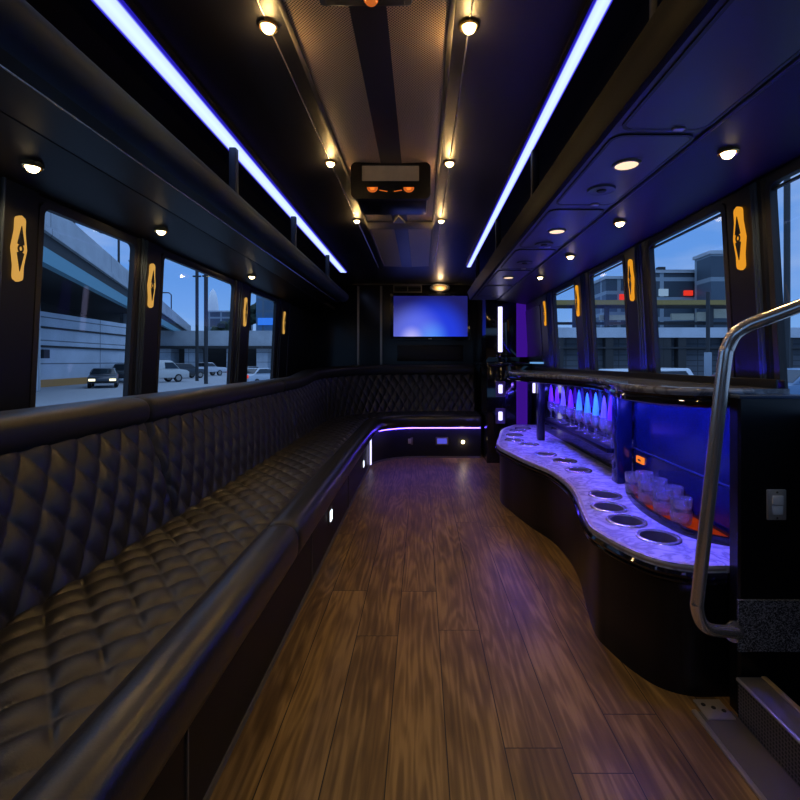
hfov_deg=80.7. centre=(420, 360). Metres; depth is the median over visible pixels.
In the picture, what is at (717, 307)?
gantry
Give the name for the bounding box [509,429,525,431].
cup holder
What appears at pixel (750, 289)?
trim
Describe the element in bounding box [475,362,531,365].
countertop
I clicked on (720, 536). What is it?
tray
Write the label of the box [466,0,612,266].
led light strip
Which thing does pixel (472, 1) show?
trim
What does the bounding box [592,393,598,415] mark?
napkin
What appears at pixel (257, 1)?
trim
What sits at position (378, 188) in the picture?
console
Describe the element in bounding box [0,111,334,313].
trim
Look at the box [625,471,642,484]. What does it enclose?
tumbler
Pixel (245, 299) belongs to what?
lamp
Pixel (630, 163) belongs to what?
lamp
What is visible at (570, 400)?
napkin
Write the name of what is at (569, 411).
goblet
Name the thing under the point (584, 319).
trim
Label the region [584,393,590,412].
napkin
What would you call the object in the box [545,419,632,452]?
glass shelf
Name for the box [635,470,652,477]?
tumbler
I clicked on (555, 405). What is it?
goblet
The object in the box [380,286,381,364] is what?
trim
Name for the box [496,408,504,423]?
light
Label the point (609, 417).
napkin
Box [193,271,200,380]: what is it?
utility pole
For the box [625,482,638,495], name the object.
tumbler
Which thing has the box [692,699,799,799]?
step edge
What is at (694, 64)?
shelf
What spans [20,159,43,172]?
light
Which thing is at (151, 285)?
lamp
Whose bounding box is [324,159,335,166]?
recessed light
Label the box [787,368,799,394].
car
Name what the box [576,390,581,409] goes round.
napkin
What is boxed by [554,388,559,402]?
napkin
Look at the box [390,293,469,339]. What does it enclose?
television
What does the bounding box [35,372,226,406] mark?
ground
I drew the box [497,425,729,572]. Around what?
countertop
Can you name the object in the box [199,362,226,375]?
car
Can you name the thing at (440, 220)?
recessed light
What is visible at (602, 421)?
goblet
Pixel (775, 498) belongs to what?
light switch
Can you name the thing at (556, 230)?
lamp
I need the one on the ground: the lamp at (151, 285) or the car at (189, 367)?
the car at (189, 367)
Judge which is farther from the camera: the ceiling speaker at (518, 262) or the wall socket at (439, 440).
the wall socket at (439, 440)
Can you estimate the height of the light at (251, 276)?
0.029 m
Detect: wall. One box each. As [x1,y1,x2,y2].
[39,195,311,376]
[41,311,125,386]
[310,283,476,383]
[526,158,799,424]
[729,394,799,713]
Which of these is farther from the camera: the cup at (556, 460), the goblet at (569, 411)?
the goblet at (569, 411)
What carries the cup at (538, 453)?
on the cup holder at (542, 453)
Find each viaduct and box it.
[159,331,271,368]
[558,328,799,375]
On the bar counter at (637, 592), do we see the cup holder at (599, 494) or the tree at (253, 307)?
the cup holder at (599, 494)
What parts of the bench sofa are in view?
backrest, backrest, kick trim, backrest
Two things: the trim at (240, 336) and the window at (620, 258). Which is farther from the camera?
the trim at (240, 336)
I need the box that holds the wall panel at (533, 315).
[526,305,543,363]
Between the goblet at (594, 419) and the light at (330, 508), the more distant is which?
the goblet at (594, 419)
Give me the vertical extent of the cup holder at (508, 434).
0.091 m
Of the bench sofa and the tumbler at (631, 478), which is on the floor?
the bench sofa
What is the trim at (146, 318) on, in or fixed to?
attached to the wall at (300, 330)
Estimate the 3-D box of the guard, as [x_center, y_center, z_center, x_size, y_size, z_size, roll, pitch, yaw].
[0.923,0.941,0.308,0.088,0.119,2.016,0,0,0]
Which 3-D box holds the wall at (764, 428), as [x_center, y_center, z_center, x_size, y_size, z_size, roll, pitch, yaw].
[1.021,0.729,1.343,0.258,1.263,0.050,0,0,0]
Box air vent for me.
[393,285,421,292]
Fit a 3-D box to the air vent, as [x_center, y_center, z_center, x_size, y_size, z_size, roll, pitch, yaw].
[-0.158,-0.851,5.545,0.339,0.088,0.030,0,0,0]
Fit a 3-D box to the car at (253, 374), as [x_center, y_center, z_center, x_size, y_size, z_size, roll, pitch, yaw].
[-12.327,1.240,36.014,1.836,1.419,4.690,0,0,20]
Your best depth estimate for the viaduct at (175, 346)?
84.00 m
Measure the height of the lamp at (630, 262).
0.210 m
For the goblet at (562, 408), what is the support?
on the bar counter at (637, 592)
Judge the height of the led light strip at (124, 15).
0.037 m
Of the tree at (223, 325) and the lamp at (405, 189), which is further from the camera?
the tree at (223, 325)
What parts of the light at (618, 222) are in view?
bulb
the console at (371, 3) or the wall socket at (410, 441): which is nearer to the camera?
the console at (371, 3)
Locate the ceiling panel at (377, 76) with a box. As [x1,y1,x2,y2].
[276,0,455,266]
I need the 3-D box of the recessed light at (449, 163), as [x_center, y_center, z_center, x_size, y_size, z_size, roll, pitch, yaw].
[0.132,-0.910,2.170,0.055,0.029,0.055,0,0,0]
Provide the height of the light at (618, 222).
0.029 m
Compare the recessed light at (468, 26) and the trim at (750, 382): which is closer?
the recessed light at (468, 26)
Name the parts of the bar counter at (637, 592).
post, panel, edge trim, post, edge trim, panel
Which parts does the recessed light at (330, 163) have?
bulb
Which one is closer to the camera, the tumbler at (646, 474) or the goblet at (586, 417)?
the tumbler at (646, 474)
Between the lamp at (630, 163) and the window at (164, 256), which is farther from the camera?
the window at (164, 256)
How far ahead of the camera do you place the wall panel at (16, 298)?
1.50 m
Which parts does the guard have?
plate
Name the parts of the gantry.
post, post, beige panel, beige panel, beige panel, post, beige panel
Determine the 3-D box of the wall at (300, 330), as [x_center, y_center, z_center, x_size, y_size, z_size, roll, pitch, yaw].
[-1.336,0.345,2.405,0.132,2.410,6.310,0,0,0]
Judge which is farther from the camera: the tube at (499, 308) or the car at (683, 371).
the car at (683, 371)
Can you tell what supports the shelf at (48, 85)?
attached to the ceiling
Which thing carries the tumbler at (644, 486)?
on the tumbler at (645, 498)
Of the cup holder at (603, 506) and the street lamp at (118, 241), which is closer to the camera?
the cup holder at (603, 506)
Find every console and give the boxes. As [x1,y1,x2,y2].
[319,0,412,6]
[351,162,430,214]
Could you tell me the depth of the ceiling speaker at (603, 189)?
1.66 m
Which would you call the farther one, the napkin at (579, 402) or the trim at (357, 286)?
the trim at (357, 286)
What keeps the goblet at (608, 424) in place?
on the bar counter at (637, 592)
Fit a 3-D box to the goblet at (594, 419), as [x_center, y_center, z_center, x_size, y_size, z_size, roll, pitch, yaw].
[1.000,0.374,2.690,0.056,0.130,0.055,0,0,0]
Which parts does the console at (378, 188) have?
pane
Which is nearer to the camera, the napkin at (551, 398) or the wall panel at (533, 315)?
the napkin at (551, 398)
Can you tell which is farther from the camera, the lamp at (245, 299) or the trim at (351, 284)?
the trim at (351, 284)
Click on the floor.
(442, 646)
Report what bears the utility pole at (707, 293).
on the ground
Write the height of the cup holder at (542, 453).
0.091 m
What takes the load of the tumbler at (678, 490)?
on the tumbler
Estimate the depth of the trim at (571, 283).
3.74 m
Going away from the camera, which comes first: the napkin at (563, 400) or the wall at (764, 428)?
the wall at (764, 428)
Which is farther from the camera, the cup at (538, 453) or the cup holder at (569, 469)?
the cup at (538, 453)
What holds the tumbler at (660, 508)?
on the tray
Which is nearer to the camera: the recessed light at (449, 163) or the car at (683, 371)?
the recessed light at (449, 163)
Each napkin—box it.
[549,385,553,401]
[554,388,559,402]
[560,387,565,404]
[568,389,573,407]
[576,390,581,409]
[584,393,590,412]
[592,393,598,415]
[600,396,607,417]
[607,396,611,419]
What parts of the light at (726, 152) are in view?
bulb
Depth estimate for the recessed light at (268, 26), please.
1.27 m
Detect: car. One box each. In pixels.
[87,368,118,387]
[113,363,123,377]
[159,360,188,381]
[175,363,203,377]
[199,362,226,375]
[247,368,269,381]
[599,368,693,374]
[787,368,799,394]
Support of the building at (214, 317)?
on the ground
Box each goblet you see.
[547,401,554,418]
[553,403,560,420]
[559,405,566,423]
[566,407,574,426]
[574,410,582,430]
[582,412,591,434]
[591,415,600,438]
[599,417,608,441]
[605,419,611,444]
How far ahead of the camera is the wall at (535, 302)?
2.96 m
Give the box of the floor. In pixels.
[209,455,758,799]
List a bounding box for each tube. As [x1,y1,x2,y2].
[370,439,371,464]
[498,307,501,351]
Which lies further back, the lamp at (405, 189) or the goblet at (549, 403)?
the goblet at (549, 403)
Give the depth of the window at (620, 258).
2.85 m
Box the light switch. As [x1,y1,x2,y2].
[766,489,785,519]
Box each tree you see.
[211,321,228,330]
[249,302,255,330]
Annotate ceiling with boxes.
[25,0,648,286]
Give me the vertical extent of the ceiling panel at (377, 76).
0.043 m
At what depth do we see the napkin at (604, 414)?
2.56 m
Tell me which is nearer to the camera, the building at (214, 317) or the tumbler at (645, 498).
the tumbler at (645, 498)
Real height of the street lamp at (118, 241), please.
3.100 m
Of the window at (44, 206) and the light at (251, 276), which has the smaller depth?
the window at (44, 206)
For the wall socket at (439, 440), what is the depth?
4.84 m
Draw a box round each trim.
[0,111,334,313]
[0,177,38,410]
[131,238,161,395]
[231,280,249,383]
[256,0,377,265]
[273,298,290,378]
[351,284,464,284]
[357,286,358,364]
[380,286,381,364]
[434,0,473,266]
[497,62,799,304]
[535,367,777,388]
[540,291,556,367]
[575,272,593,369]
[624,241,653,372]
[726,179,774,378]
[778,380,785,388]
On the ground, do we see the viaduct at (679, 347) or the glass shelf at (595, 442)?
the viaduct at (679, 347)
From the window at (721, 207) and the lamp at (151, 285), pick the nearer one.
the window at (721, 207)
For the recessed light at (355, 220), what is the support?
in the ceiling
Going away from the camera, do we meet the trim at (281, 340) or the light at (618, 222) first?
the light at (618, 222)
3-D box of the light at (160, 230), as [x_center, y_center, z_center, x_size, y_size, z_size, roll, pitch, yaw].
[-1.145,-0.570,2.070,0.055,0.029,0.055,0,0,0]
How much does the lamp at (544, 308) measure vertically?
0.210 m
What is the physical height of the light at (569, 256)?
0.029 m
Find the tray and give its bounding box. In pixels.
[627,493,729,545]
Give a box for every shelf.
[0,0,348,302]
[467,0,799,299]
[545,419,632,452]
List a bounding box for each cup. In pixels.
[537,452,554,455]
[555,459,573,461]
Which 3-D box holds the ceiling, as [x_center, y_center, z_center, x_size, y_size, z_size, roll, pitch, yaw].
[-0.110,-0.870,2.405,2.380,0.220,6.310,0,0,0]
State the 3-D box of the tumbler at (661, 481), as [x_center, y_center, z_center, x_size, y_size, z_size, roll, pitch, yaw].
[0.988,0.514,1.960,0.074,0.047,0.074,0,0,0]
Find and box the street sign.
[704,352,711,375]
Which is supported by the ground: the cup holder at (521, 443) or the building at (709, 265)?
the building at (709, 265)
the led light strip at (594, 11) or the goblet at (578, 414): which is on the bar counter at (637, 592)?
the goblet at (578, 414)
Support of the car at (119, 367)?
on the ground
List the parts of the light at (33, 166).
bulb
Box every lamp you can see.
[10,216,26,281]
[99,232,119,262]
[147,264,155,307]
[243,298,247,325]
[283,312,285,333]
[367,187,377,192]
[403,187,413,191]
[430,284,449,291]
[543,301,545,325]
[547,228,565,233]
[575,285,579,315]
[612,158,641,170]
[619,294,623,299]
[628,259,634,300]
[733,207,746,269]
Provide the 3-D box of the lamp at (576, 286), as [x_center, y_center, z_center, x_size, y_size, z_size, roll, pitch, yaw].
[1.052,-0.405,3.164,0.022,0.210,0.052,0,0,0]
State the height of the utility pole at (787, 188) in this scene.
12.205 m
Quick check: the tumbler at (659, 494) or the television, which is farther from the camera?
the television
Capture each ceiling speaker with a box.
[517,261,532,264]
[535,241,553,246]
[587,184,615,195]
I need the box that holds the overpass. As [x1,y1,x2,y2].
[36,211,190,391]
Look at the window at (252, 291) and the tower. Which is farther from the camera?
the tower
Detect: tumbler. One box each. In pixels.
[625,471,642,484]
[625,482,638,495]
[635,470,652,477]
[638,478,656,493]
[638,490,653,504]
[648,477,667,485]
[652,486,673,502]
[652,499,670,515]
[663,484,683,494]
[670,495,692,512]
[670,508,692,526]
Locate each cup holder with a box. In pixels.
[504,438,523,441]
[505,433,523,436]
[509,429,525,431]
[515,427,530,429]
[519,442,538,445]
[534,451,556,456]
[552,458,576,463]
[565,467,592,472]
[588,490,622,499]
[590,501,627,512]
[605,514,647,527]
[635,529,682,545]
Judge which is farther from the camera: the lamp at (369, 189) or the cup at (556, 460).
the cup at (556, 460)
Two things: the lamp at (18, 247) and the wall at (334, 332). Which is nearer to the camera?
the lamp at (18, 247)
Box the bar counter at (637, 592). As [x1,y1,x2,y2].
[495,370,789,696]
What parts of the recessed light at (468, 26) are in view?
bulb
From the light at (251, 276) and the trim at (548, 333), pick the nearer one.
the light at (251, 276)
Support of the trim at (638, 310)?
attached to the wall at (535, 302)
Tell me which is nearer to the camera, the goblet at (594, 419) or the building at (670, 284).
the goblet at (594, 419)
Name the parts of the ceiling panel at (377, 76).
trim, perforated panel, triangle plate, perforated panel, trim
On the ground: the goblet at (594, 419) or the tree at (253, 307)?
the tree at (253, 307)
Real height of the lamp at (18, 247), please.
0.210 m
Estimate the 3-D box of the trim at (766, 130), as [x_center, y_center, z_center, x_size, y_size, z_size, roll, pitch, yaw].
[0.919,-0.605,2.000,0.309,0.074,5.500,0,0,0]
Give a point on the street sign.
(707, 355)
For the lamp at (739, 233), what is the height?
0.210 m
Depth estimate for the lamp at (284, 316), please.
4.38 m
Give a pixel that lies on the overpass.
(80, 278)
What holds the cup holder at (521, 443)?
on the bar counter at (637, 592)
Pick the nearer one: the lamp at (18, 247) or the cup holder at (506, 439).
the lamp at (18, 247)
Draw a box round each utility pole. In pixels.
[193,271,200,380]
[202,274,209,383]
[706,292,709,351]
[783,177,790,367]
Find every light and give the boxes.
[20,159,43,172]
[154,227,167,234]
[247,274,255,278]
[257,17,278,34]
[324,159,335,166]
[328,506,331,525]
[353,218,360,222]
[437,218,445,223]
[444,159,455,166]
[459,17,478,34]
[496,381,504,396]
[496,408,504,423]
[565,254,574,258]
[613,219,626,226]
[636,455,643,464]
[717,146,739,158]
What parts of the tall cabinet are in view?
purple panel, purple panel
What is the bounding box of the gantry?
[557,300,726,327]
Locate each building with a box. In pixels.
[208,311,252,330]
[256,295,273,330]
[594,276,625,327]
[655,267,694,327]
[692,250,726,327]
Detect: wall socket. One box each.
[408,437,412,444]
[436,437,447,444]
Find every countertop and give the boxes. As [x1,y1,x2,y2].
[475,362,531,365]
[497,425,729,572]
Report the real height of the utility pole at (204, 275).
10.376 m
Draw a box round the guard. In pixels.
[736,676,799,786]
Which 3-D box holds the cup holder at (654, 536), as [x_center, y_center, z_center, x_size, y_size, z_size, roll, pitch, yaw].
[0.808,0.639,1.600,0.146,0.091,0.146,0,0,0]
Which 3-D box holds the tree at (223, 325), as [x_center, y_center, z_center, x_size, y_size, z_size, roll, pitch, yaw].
[-44.369,-3.526,105.052,4.839,10.960,4.019,0,0,0]
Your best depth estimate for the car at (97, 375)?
34.12 m
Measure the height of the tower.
22.907 m
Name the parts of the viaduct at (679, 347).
rail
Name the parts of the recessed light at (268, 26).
bulb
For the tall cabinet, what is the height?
1.760 m
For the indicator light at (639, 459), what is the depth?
2.21 m
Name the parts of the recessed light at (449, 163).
bulb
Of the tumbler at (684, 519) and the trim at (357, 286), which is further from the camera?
the trim at (357, 286)
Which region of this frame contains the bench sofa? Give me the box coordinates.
[0,365,481,799]
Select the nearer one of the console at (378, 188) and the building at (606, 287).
the console at (378, 188)
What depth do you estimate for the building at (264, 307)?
95.00 m
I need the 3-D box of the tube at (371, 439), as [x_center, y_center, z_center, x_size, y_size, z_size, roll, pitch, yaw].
[-0.471,0.843,4.400,0.015,0.255,0.016,0,0,0]
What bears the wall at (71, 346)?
on the ground
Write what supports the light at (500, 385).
attached to the tall cabinet
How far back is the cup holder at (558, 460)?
2.85 m
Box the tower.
[208,289,218,310]
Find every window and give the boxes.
[29,202,137,407]
[154,253,235,392]
[245,289,276,381]
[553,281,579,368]
[589,255,630,371]
[647,203,735,376]
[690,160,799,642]
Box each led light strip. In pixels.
[91,0,347,272]
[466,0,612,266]
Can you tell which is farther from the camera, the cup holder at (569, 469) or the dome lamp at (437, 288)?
the dome lamp at (437, 288)
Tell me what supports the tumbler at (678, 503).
on the tumbler at (684, 519)
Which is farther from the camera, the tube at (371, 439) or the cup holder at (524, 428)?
the tube at (371, 439)
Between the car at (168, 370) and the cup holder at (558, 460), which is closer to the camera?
the cup holder at (558, 460)
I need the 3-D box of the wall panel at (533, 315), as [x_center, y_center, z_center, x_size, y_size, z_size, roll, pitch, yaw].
[1.070,-0.237,4.445,0.041,0.525,0.550,0,0,0]
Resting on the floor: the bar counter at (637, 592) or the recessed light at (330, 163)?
the bar counter at (637, 592)
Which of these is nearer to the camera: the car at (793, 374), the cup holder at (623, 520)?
the cup holder at (623, 520)
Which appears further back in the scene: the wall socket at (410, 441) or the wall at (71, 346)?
the wall at (71, 346)
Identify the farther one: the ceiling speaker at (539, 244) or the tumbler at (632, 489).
the ceiling speaker at (539, 244)
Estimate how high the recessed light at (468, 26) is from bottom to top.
0.029 m
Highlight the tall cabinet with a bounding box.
[475,300,531,462]
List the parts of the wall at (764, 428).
carpet panel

